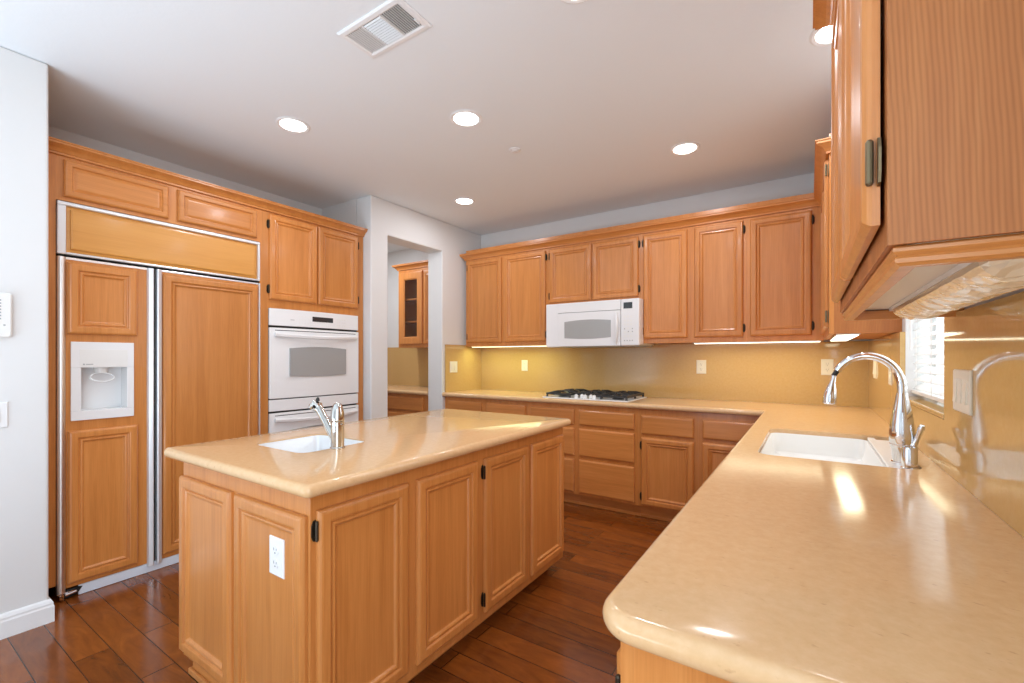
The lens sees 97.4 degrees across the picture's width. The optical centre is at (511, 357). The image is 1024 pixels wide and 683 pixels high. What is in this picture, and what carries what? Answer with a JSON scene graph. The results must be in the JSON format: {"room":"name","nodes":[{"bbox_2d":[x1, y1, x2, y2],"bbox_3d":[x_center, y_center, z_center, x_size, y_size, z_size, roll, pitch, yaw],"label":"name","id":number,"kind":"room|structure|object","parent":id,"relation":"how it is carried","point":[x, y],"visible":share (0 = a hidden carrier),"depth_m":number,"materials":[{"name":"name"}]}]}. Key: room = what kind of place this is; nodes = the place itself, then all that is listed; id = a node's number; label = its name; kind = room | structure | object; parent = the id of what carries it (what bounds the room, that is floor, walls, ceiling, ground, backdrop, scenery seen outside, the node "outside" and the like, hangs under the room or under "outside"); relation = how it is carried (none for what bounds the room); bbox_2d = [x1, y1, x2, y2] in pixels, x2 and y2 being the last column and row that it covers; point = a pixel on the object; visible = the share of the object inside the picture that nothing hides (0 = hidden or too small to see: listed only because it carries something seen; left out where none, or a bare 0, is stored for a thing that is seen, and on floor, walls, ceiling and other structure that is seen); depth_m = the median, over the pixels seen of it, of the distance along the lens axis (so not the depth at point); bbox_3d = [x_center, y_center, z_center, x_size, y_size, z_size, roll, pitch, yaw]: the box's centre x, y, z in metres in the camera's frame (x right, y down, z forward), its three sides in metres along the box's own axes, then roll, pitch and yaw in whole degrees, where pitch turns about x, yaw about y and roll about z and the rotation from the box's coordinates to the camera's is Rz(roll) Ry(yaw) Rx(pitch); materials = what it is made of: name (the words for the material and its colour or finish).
{"room":"kitchen","nodes":[
{"label":"kitchen","id":0,"kind":"room"},
{"bbox_2d":[0,46,47,613],"bbox_3d":[-4.014,-0.072,0.303,0.910,2.690,5.078,0,0,33],"label":"wall","id":1,"kind":"structure","parent":0,"point":[23,79],"depth_m":2.10,"materials":[{"name":"white paint"}]},
{"bbox_2d":[0,402,7,427],"bbox_3d":[-2.325,0.259,2.022,0.010,0.118,0.082,0,0,33],"label":"light switch","id":2,"kind":"object","parent":1,"relation":"attached to","point":[3,405],"visible":1,"depth_m":2.04,"materials":[{"name":"white plastic"}]},
{"bbox_2d":[0,292,11,337],"bbox_3d":[-2.351,-0.193,1.968,0.026,0.204,0.220,0,0,33],"label":"intercom panel","id":3,"kind":"object","parent":1,"relation":"attached to","point":[5,298],"visible":1,"depth_m":2.04,"materials":[{"name":"white plastic"}]},
{"bbox_2d":[0,596,54,639],"bbox_3d":[-3.671,1.218,0.146,0.196,0.110,4.994,0,0,33],"label":"baseboard","id":4,"kind":"structure","parent":1,"relation":"attached to","point":[29,617],"depth_m":2.10,"materials":[{"name":"white paint"}]},
{"bbox_2d":[48,125,321,215],"bbox_3d":[-2.399,-0.072,3.478,0.100,2.690,2.000,0,0,33],"label":"wall","id":5,"kind":"structure","parent":0,"point":[54,132],"depth_m":3.27,"materials":[{"name":"white paint"}]},
{"bbox_2d":[0,501,669,682],"bbox_3d":[-2.391,1.298,1.461,6.800,0.050,9.200,0,0,33],"label":"floor","id":6,"kind":"structure","parent":0,"point":[554,630],"depth_m":2.08,"materials":[{"name":"brown wood"}]},
{"bbox_2d":[48,152,261,587],"bbox_3d":[-2.340,0.103,2.914,0.621,2.340,1.120,0,0,33],"label":"tall cabinet","id":7,"kind":"object","parent":6,"relation":"on","point":[70,180],"visible":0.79,"depth_m":2.52,"materials":[{"name":"brown wood"}]},
{"bbox_2d":[48,136,367,236],"bbox_3d":[-1.831,-1.091,3.104,0.060,0.062,1.996,0,0,33],"label":"crown molding","id":8,"kind":"structure","parent":7,"relation":"attached to","point":[56,146],"depth_m":2.79,"materials":[{"name":"brown wood"}]},
{"bbox_2d":[56,200,259,600],"bbox_3d":[-2.322,0.225,2.929,0.615,2.092,1.035,0,0,33],"label":"refrigerator","id":9,"kind":"object","parent":6,"relation":"on","point":[158,323],"visible":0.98,"depth_m":2.61,"materials":[{"name":"brown wood"}]},
{"bbox_2d":[262,210,362,433],"bbox_3d":[-1.790,0.103,3.746,0.621,2.340,0.872,0,0,33],"label":"tall cabinet","id":10,"kind":"object","parent":6,"relation":"on","point":[306,266],"visible":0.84,"depth_m":3.51,"materials":[{"name":"brown wood"}]},
{"bbox_2d":[268,308,357,432],"bbox_3d":[-1.747,0.300,3.704,0.640,1.323,0.764,0,0,33],"label":"wall oven","id":11,"kind":"object","parent":10,"relation":"in","point":[312,355],"visible":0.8,"depth_m":3.47,"materials":[{"name":"white metal"}]},
{"bbox_2d":[179,427,563,682],"bbox_3d":[-0.510,0.839,2.260,0.899,0.868,1.674,0,0,33],"label":"kitchen island","id":12,"kind":"object","parent":6,"relation":"on","point":[384,576],"visible":0.91,"depth_m":1.63,"materials":[{"name":"brown wood"}]},
{"bbox_2d":[269,535,284,578],"bbox_3d":[-0.749,0.632,1.428,0.082,0.122,0.009,0,0,33],"label":"power outlet","id":13,"kind":"object","parent":12,"relation":"attached to","point":[276,545],"visible":1,"depth_m":1.42,"materials":[{"name":"white plastic"}]},
{"bbox_2d":[272,546,277,554],"bbox_3d":[-0.750,0.611,1.425,0.031,0.028,0.003,0,0,33],"label":"socket","id":14,"kind":"object","parent":13,"relation":"attached to","point":[274,548],"depth_m":1.42,"materials":[{"name":"white plastic"}]},
{"bbox_2d":[272,559,277,568],"bbox_3d":[-0.750,0.653,1.425,0.031,0.028,0.003,0,0,33],"label":"socket","id":15,"kind":"object","parent":13,"relation":"attached to","point":[274,561],"depth_m":1.43,"materials":[{"name":"white plastic"}]},
{"bbox_2d":[164,409,570,497],"bbox_3d":[-0.531,0.385,2.266,1.010,0.040,1.715,0,0,33],"label":"island countertop","id":16,"kind":"structure","parent":12,"relation":"on","point":[392,445],"depth_m":1.81,"materials":[{"name":"beige stone"}]},
{"bbox_2d":[259,435,363,452],"bbox_3d":[-0.863,0.451,1.940,0.358,0.162,0.313,0,0,33],"label":"prep sink","id":17,"kind":"object","parent":16,"relation":"in","point":[317,442],"visible":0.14,"depth_m":2.08,"materials":[{"name":"white ceramic"}]},
{"bbox_2d":[309,397,344,449],"bbox_3d":[-0.756,0.263,1.832,0.170,0.203,0.058,0,0,14],"label":"faucet","id":18,"kind":"object","parent":16,"relation":"on","point":[335,429],"visible":1,"depth_m":1.80,"materials":[{"name":"silver metal"}]},
{"bbox_2d":[388,393,427,416],"bbox_3d":[-1.072,0.837,5.295,0.869,0.872,0.630,0,0,33],"label":"base cabinet","id":19,"kind":"object","parent":6,"relation":"on","point":[398,404],"visible":0.09,"depth_m":4.99,"materials":[{"name":"brown wood"}]},
{"bbox_2d":[388,384,427,394],"bbox_3d":[-1.855,0.379,5.789,2.718,0.042,0.645,0,0,33],"label":"countertop","id":20,"kind":"structure","parent":19,"relation":"on","point":[400,389],"depth_m":5.09,"materials":[{"name":"beige stone"}]},
{"bbox_2d":[445,397,484,411],"bbox_3d":[-0.320,0.837,4.797,0.515,0.872,0.631,0,0,33],"label":"base cabinet","id":21,"kind":"object","parent":6,"relation":"on","point":[471,404],"visible":0.06,"depth_m":4.52,"materials":[{"name":"brown wood"}]},
{"bbox_2d":[485,399,528,414],"bbox_3d":[0.105,0.837,4.515,0.504,0.872,0.631,0,0,33],"label":"base cabinet","id":22,"kind":"object","parent":6,"relation":"on","point":[496,406],"visible":0.04,"depth_m":4.24,"materials":[{"name":"brown wood"}]},
{"bbox_2d":[529,402,579,503],"bbox_3d":[0.520,0.837,4.242,0.486,0.872,0.630,0,0,33],"label":"base cabinet","id":23,"kind":"object","parent":6,"relation":"on","point":[568,411],"visible":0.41,"depth_m":3.90,"materials":[{"name":"brown wood"}]},
{"bbox_2d":[577,405,640,515],"bbox_3d":[0.944,0.837,3.962,0.529,0.872,0.630,0,0,33],"label":"base cabinet","id":24,"kind":"object","parent":6,"relation":"on","point":[607,437],"visible":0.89,"depth_m":3.70,"materials":[{"name":"brown wood"}]},
{"bbox_2d":[638,409,697,521],"bbox_3d":[1.351,0.837,3.692,0.447,0.872,0.631,0,0,33],"label":"base cabinet","id":25,"kind":"object","parent":6,"relation":"on","point":[667,440],"visible":0.78,"depth_m":3.44,"materials":[{"name":"brown wood"}]},
{"bbox_2d":[615,642,731,682],"bbox_3d":[0.660,0.837,0.907,0.607,0.872,0.959,0,0,33],"label":"base cabinet","id":26,"kind":"object","parent":6,"relation":"on","point":[634,665],"visible":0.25,"depth_m":0.64,"materials":[{"name":"brown wood"}]},
{"bbox_2d":[698,412,759,488],"bbox_3d":[1.727,0.837,3.443,0.452,0.872,0.631,0,0,33],"label":"base cabinet","id":27,"kind":"object","parent":6,"relation":"on","point":[718,434],"visible":0.1,"depth_m":3.25,"materials":[{"name":"brown wood"}]},
{"bbox_3d":[1.284,0.837,1.850,0.607,0.872,1.298,0,0,33],"label":"base cabinet","id":28,"kind":"object","parent":6,"relation":"on","visible":0},
{"bbox_2d":[442,389,1023,682],"bbox_3d":[0.129,0.379,2.748,3.527,0.042,3.530,0,0,33],"label":"countertop","id":29,"kind":"structure","parent":28,"relation":"on","point":[776,569],"depth_m":0.74,"materials":[{"name":"beige stone"}]},
{"bbox_2d":[543,388,646,401],"bbox_3d":[0.741,0.327,4.042,0.800,0.062,0.520,0,0,33],"label":"gas cooktop","id":30,"kind":"object","parent":29,"relation":"in","point":[578,394],"visible":1,"depth_m":3.94,"materials":[{"name":"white metal"}]},
{"bbox_2d":[760,433,918,468],"bbox_3d":[1.313,0.391,1.858,0.468,0.198,0.730,0,0,33],"label":"sink","id":31,"kind":"object","parent":29,"relation":"in","point":[873,452],"depth_m":2.11,"materials":[{"name":"white ceramic"}]},
{"bbox_2d":[822,352,924,464],"bbox_3d":[1.280,0.173,1.607,0.282,0.387,0.080,0,0,33],"label":"kitchen faucet","id":32,"kind":"object","parent":29,"relation":"on","point":[902,432],"visible":0.89,"depth_m":1.56,"materials":[{"name":"silver metal"}]},
{"bbox_2d":[322,199,356,225],"bbox_3d":[-2.536,-0.072,4.841,2.828,2.690,0.122,0,0,33],"label":"wall","id":33,"kind":"structure","parent":0,"point":[346,212],"depth_m":4.10,"materials":[{"name":"white paint"}]},
{"bbox_2d":[0,0,830,252],"bbox_3d":[-2.391,-1.467,1.461,6.800,0.100,9.200,0,0,33],"label":"ceiling","id":34,"kind":"structure","parent":0,"point":[595,97],"depth_m":2.39,"materials":[{"name":"white paint"}]},
{"bbox_2d":[275,117,309,132],"bbox_3d":[-1.332,-1.413,2.737,0.192,0.007,0.192,0,0,33],"label":"recessed light","id":35,"kind":"object","parent":34,"relation":"in","point":[294,125],"visible":1,"depth_m":2.73,"materials":[{"name":"white glass"}]},
{"bbox_2d":[337,0,431,58],"bbox_3d":[-0.552,-1.409,1.939,0.380,0.016,0.196,0,0,33],"label":"ceiling vent","id":36,"kind":"object","parent":34,"relation":"in","point":[392,23],"visible":1,"depth_m":1.93,"materials":[{"name":"white metal"}]},
{"bbox_2d":[454,197,474,204],"bbox_3d":[-0.429,-1.413,4.063,0.192,0.007,0.192,0,0,33],"label":"recessed light","id":37,"kind":"object","parent":34,"relation":"in","point":[461,200],"visible":1,"depth_m":4.06,"materials":[{"name":"white paint"}]},
{"bbox_2d":[450,110,481,126],"bbox_3d":[-0.272,-1.413,2.663,0.192,0.007,0.192,0,0,33],"label":"recessed light","id":38,"kind":"object","parent":34,"relation":"in","point":[463,118],"visible":1,"depth_m":2.65,"materials":[{"name":"white glass"}]},
{"bbox_2d":[509,147,520,152],"bbox_3d":[0.021,-1.410,3.066,0.080,0.014,0.080,0,0,33],"label":"sprinkler","id":39,"kind":"object","parent":34,"relation":"attached to","point":[514,149],"visible":1,"depth_m":3.05,"materials":[{"name":"white paint"}]},
{"bbox_2d":[560,0,587,3],"bbox_3d":[0.245,-1.413,1.702,0.192,0.007,0.192,0,0,33],"label":"recessed light","id":40,"kind":"object","parent":34,"relation":"in","point":[564,1],"visible":1,"depth_m":1.78,"materials":[{"name":"white paint"}]},
{"bbox_2d":[670,142,699,154],"bbox_3d":[1.171,-1.413,3.044,0.192,0.007,0.192,0,0,33],"label":"recessed light","id":41,"kind":"object","parent":34,"relation":"in","point":[685,148],"visible":1,"depth_m":3.04,"materials":[{"name":"white glass"}]},
{"bbox_2d":[809,25,832,46],"bbox_3d":[1.401,-1.413,1.947,0.192,0.007,0.192,0,0,33],"label":"recessed light","id":42,"kind":"object","parent":34,"relation":"in","point":[823,36],"visible":0.34,"depth_m":1.98,"materials":[{"name":"white glass"}]},
{"bbox_2d":[357,195,480,419],"bbox_3d":[-0.874,-0.072,4.610,0.200,2.690,1.570,0,0,33],"label":"wall","id":43,"kind":"structure","parent":0,"point":[385,221],"depth_m":4.32,"materials":[{"name":"white paint"}]},
{"bbox_2d":[445,344,480,391],"bbox_3d":[-0.528,0.109,4.935,0.018,0.496,0.604,0,0,33],"label":"backsplash","id":44,"kind":"structure","parent":43,"relation":"attached to","point":[467,376],"depth_m":4.92,"materials":[{"name":"beige stone"}]},
{"bbox_2d":[450,361,456,372],"bbox_3d":[-0.616,0.097,4.775,0.010,0.118,0.118,0,0,33],"label":"light switch","id":45,"kind":"object","parent":44,"relation":"attached to","point":[453,364],"visible":1,"depth_m":4.76,"materials":[{"name":"beige plastic"}]},
{"bbox_2d":[387,173,871,407],"bbox_3d":[-0.100,-0.072,5.129,6.575,2.690,0.150,0,0,33],"label":"wall","id":46,"kind":"structure","parent":0,"point":[802,184],"depth_m":4.28,"materials":[{"name":"white paint"}]},
{"bbox_2d":[387,347,427,385],"bbox_3d":[-1.670,0.109,6.065,2.723,0.496,0.020,0,0,33],"label":"backsplash","id":47,"kind":"structure","parent":46,"relation":"attached to","point":[405,366],"depth_m":5.85,"materials":[{"name":"beige stone"}]},
{"bbox_2d":[392,260,427,270],"bbox_3d":[-0.999,-1.091,5.399,0.867,0.062,0.389,0,0,33],"label":"crown molding","id":48,"kind":"structure","parent":46,"relation":"attached to","point":[419,264],"depth_m":5.32,"materials":[{"name":"brown wood"}]},
{"bbox_2d":[399,267,427,347],"bbox_3d":[-0.963,-0.620,5.399,0.808,0.991,0.350,0,0,33],"label":"upper cabinet","id":49,"kind":"object","parent":46,"relation":"attached to","point":[413,283],"visible":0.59,"depth_m":5.42,"materials":[{"name":"brown wood"}]},
{"bbox_2d":[405,298,416,302],"bbox_3d":[-0.951,-0.705,5.416,0.774,0.016,0.289,0,0,33],"label":"shelf","id":50,"kind":"object","parent":49,"relation":"attached to","point":[407,300],"depth_m":5.56,"materials":[{"name":"brown wood"}]},
{"bbox_2d":[405,321,416,323],"bbox_3d":[-0.951,-0.435,5.416,0.774,0.016,0.289,0,0,33],"label":"shelf","id":51,"kind":"object","parent":49,"relation":"attached to","point":[406,322],"depth_m":5.45,"materials":[{"name":"brown wood"}]},
{"bbox_2d":[466,237,547,346],"bbox_3d":[0.008,-0.644,4.757,1.016,1.041,0.350,0,0,33],"label":"upper cabinet","id":52,"kind":"object","parent":46,"relation":"attached to","point":[507,295],"visible":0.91,"depth_m":4.59,"materials":[{"name":"brown wood"}]},
{"bbox_2d":[472,345,545,347],"bbox_3d":[-0.037,-0.118,4.694,0.940,0.010,0.060,0,0,33],"label":"light","id":53,"kind":"object","parent":52,"relation":"attached to","point":[533,345],"visible":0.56,"depth_m":4.64,"materials":[{"name":"white plastic"}]},
{"bbox_2d":[472,346,542,347],"bbox_3d":[-0.037,-0.116,4.694,0.928,0.004,0.050,0,0,33],"label":"diffuser","id":54,"kind":"object","parent":53,"relation":"attached to","point":[476,346],"depth_m":4.68,"materials":[{"name":"white plastic"}]},
{"bbox_2d":[459,137,830,260],"bbox_3d":[0.733,-1.091,3.659,3.679,0.062,1.023,0,0,39],"label":"crown molding","id":55,"kind":"structure","parent":52,"relation":"attached to","point":[822,146],"depth_m":3.58,"materials":[{"name":"brown wood"}]},
{"bbox_2d":[548,222,640,304],"bbox_3d":[0.811,-0.834,4.226,0.908,0.663,0.350,0,0,33],"label":"upper cabinet","id":56,"kind":"object","parent":46,"relation":"attached to","point":[607,269],"visible":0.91,"depth_m":4.05,"materials":[{"name":"brown wood"}]},
{"bbox_2d":[546,298,653,347],"bbox_3d":[0.792,-0.299,4.139,0.886,0.400,0.476,0,0,33],"label":"microwave","id":57,"kind":"object","parent":56,"relation":"attached to","point":[619,322],"visible":1,"depth_m":3.94,"materials":[{"name":"white plastic"}]},
{"bbox_2d":[641,213,693,343],"bbox_3d":[1.359,-0.644,3.863,0.404,1.041,0.350,0,0,33],"label":"upper cabinet","id":58,"kind":"object","parent":46,"relation":"attached to","point":[665,254],"visible":0.91,"depth_m":3.73,"materials":[{"name":"brown wood"}]},
{"bbox_2d":[481,341,867,406],"bbox_3d":[1.108,0.118,4.228,3.527,0.480,0.020,0,0,33],"label":"backsplash","id":59,"kind":"structure","parent":46,"relation":"attached to","point":[789,373],"depth_m":3.92,"materials":[{"name":"beige stone"}]},
{"bbox_2d":[522,360,527,370],"bbox_3d":[0.135,0.083,4.854,0.076,0.118,0.009,0,0,33],"label":"power outlet","id":60,"kind":"object","parent":59,"relation":"attached to","point":[524,362],"visible":1,"depth_m":4.85,"materials":[{"name":"beige plastic"}]},
{"bbox_2d":[696,360,705,373],"bbox_3d":[1.627,0.078,3.867,0.078,0.118,0.009,0,0,33],"label":"power outlet","id":61,"kind":"object","parent":59,"relation":"attached to","point":[700,364],"visible":1,"depth_m":3.87,"materials":[{"name":"beige plastic"}]},
{"bbox_2d":[821,359,833,374],"bbox_3d":[2.368,0.070,3.377,0.078,0.120,0.009,0,0,33],"label":"power outlet","id":62,"kind":"object","parent":59,"relation":"attached to","point":[827,365],"visible":0.99,"depth_m":3.38,"materials":[{"name":"beige plastic"}]},
{"bbox_2d":[691,204,746,342],"bbox_3d":[1.694,-0.644,3.641,0.399,1.041,0.350,0,0,33],"label":"upper cabinet","id":63,"kind":"object","parent":46,"relation":"attached to","point":[718,249],"visible":0.92,"depth_m":3.50,"materials":[{"name":"brown wood"}]},
{"bbox_2d":[747,193,823,341],"bbox_3d":[2.061,-0.644,3.399,0.479,1.041,0.350,0,0,33],"label":"upper cabinet","id":64,"kind":"object","parent":46,"relation":"attached to","point":[784,248],"visible":0.88,"depth_m":3.26,"materials":[{"name":"brown wood"}]},
{"bbox_2d":[694,340,820,343],"bbox_3d":[1.851,-0.118,3.452,0.860,0.010,0.060,0,0,33],"label":"light","id":65,"kind":"object","parent":64,"relation":"attached to","point":[818,340],"visible":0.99,"depth_m":3.40,"materials":[{"name":"white plastic"}]},
{"bbox_2d":[872,288,1023,534],"bbox_3d":[0.269,-0.072,-0.419,0.160,2.690,8.998,0,0,33],"label":"wall","id":66,"kind":"structure","parent":0,"point":[910,358],"depth_m":2.08,"materials":[{"name":"white paint"}]},
{"bbox_2d":[813,0,833,29],"bbox_3d":[0.876,-1.136,0.977,0.364,0.062,1.225,0,0,33],"label":"crown molding","id":67,"kind":"structure","parent":66,"relation":"attached to","point":[823,10],"depth_m":1.49,"materials":[{"name":"brown wood"}]},
{"bbox_2d":[821,133,901,339],"bbox_3d":[2.023,-0.644,2.662,0.310,1.041,0.962,0,0,33],"label":"upper cabinet","id":68,"kind":"object","parent":66,"relation":"attached to","point":[833,322],"visible":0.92,"depth_m":2.33,"materials":[{"name":"brown wood"}]},
{"bbox_2d":[830,334,859,340],"bbox_3d":[1.974,-0.118,2.687,0.100,0.010,0.900,0,0,33],"label":"light","id":69,"kind":"object","parent":68,"relation":"attached to","point":[838,337],"visible":1,"depth_m":2.50,"materials":[{"name":"white plastic"}]},
{"bbox_2d":[908,396,943,418],"bbox_3d":[1.643,0.186,1.737,0.121,0.017,0.828,0,0,33],"label":"window sill slab","id":70,"kind":"structure","parent":66,"relation":"attached to","point":[936,408],"depth_m":1.72,"materials":[{"name":"beige stone"}]},
{"bbox_2d":[910,318,943,402],"bbox_3d":[1.645,-0.406,1.736,0.071,1.135,0.822,0,0,33],"label":"window blind","id":71,"kind":"object","parent":66,"relation":"attached to","point":[935,392],"visible":0.19,"depth_m":1.84,"materials":[{"name":"white plastic"}]},
{"bbox_2d":[831,0,1023,320],"bbox_3d":[0.897,-0.643,0.963,0.314,1.045,1.074,0,0,33],"label":"upper cabinet","id":72,"kind":"object","parent":66,"relation":"attached to","point":[927,96],"visible":0.94,"depth_m":0.57,"materials":[{"name":"brown wood"}]},
{"bbox_2d":[889,258,1023,319],"bbox_3d":[0.930,-0.127,0.944,0.110,0.046,0.922,0,0,33],"label":"window valance","id":73,"kind":"object","parent":72,"relation":"attached to","point":[965,284],"visible":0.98,"depth_m":0.78,"materials":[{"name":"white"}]},
{"bbox_2d":[934,317,943,386],"bbox_3d":[1.716,-0.390,1.688,0.050,1.175,0.830,0,0,33],"label":"window","id":74,"kind":"structure","parent":66,"relation":"in","point":[940,326],"depth_m":2.01,"materials":[{"name":"white paint"}]},
{"bbox_2d":[868,291,1023,537],"bbox_3d":[1.608,0.113,1.770,0.020,0.490,3.530,0,0,33],"label":"backsplash","id":75,"kind":"structure","parent":66,"relation":"attached to","point":[983,451],"depth_m":1.11,"materials":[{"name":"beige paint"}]},
{"bbox_2d":[873,360,876,378],"bbox_3d":[2.338,0.073,2.902,0.010,0.118,0.118,0,0,33],"label":"light switch","id":76,"kind":"object","parent":75,"relation":"attached to","point":[874,362],"visible":0.86,"depth_m":2.87,"materials":[{"name":"beige plastic"}]},
{"bbox_2d":[888,369,891,384],"bbox_3d":[1.974,0.083,2.351,0.009,0.118,0.076,0,0,33],"label":"power outlet","id":77,"kind":"object","parent":75,"relation":"attached to","point":[889,371],"visible":0.79,"depth_m":2.34,"materials":[{"name":"beige plastic"}]},
{"bbox_2d":[952,369,971,415],"bbox_3d":[1.241,0.092,1.244,0.010,0.118,0.164,0,0,33],"label":"light switch","id":78,"kind":"object","parent":75,"relation":"attached to","point":[962,379],"visible":1,"depth_m":1.22,"materials":[{"name":"beige plastic"}]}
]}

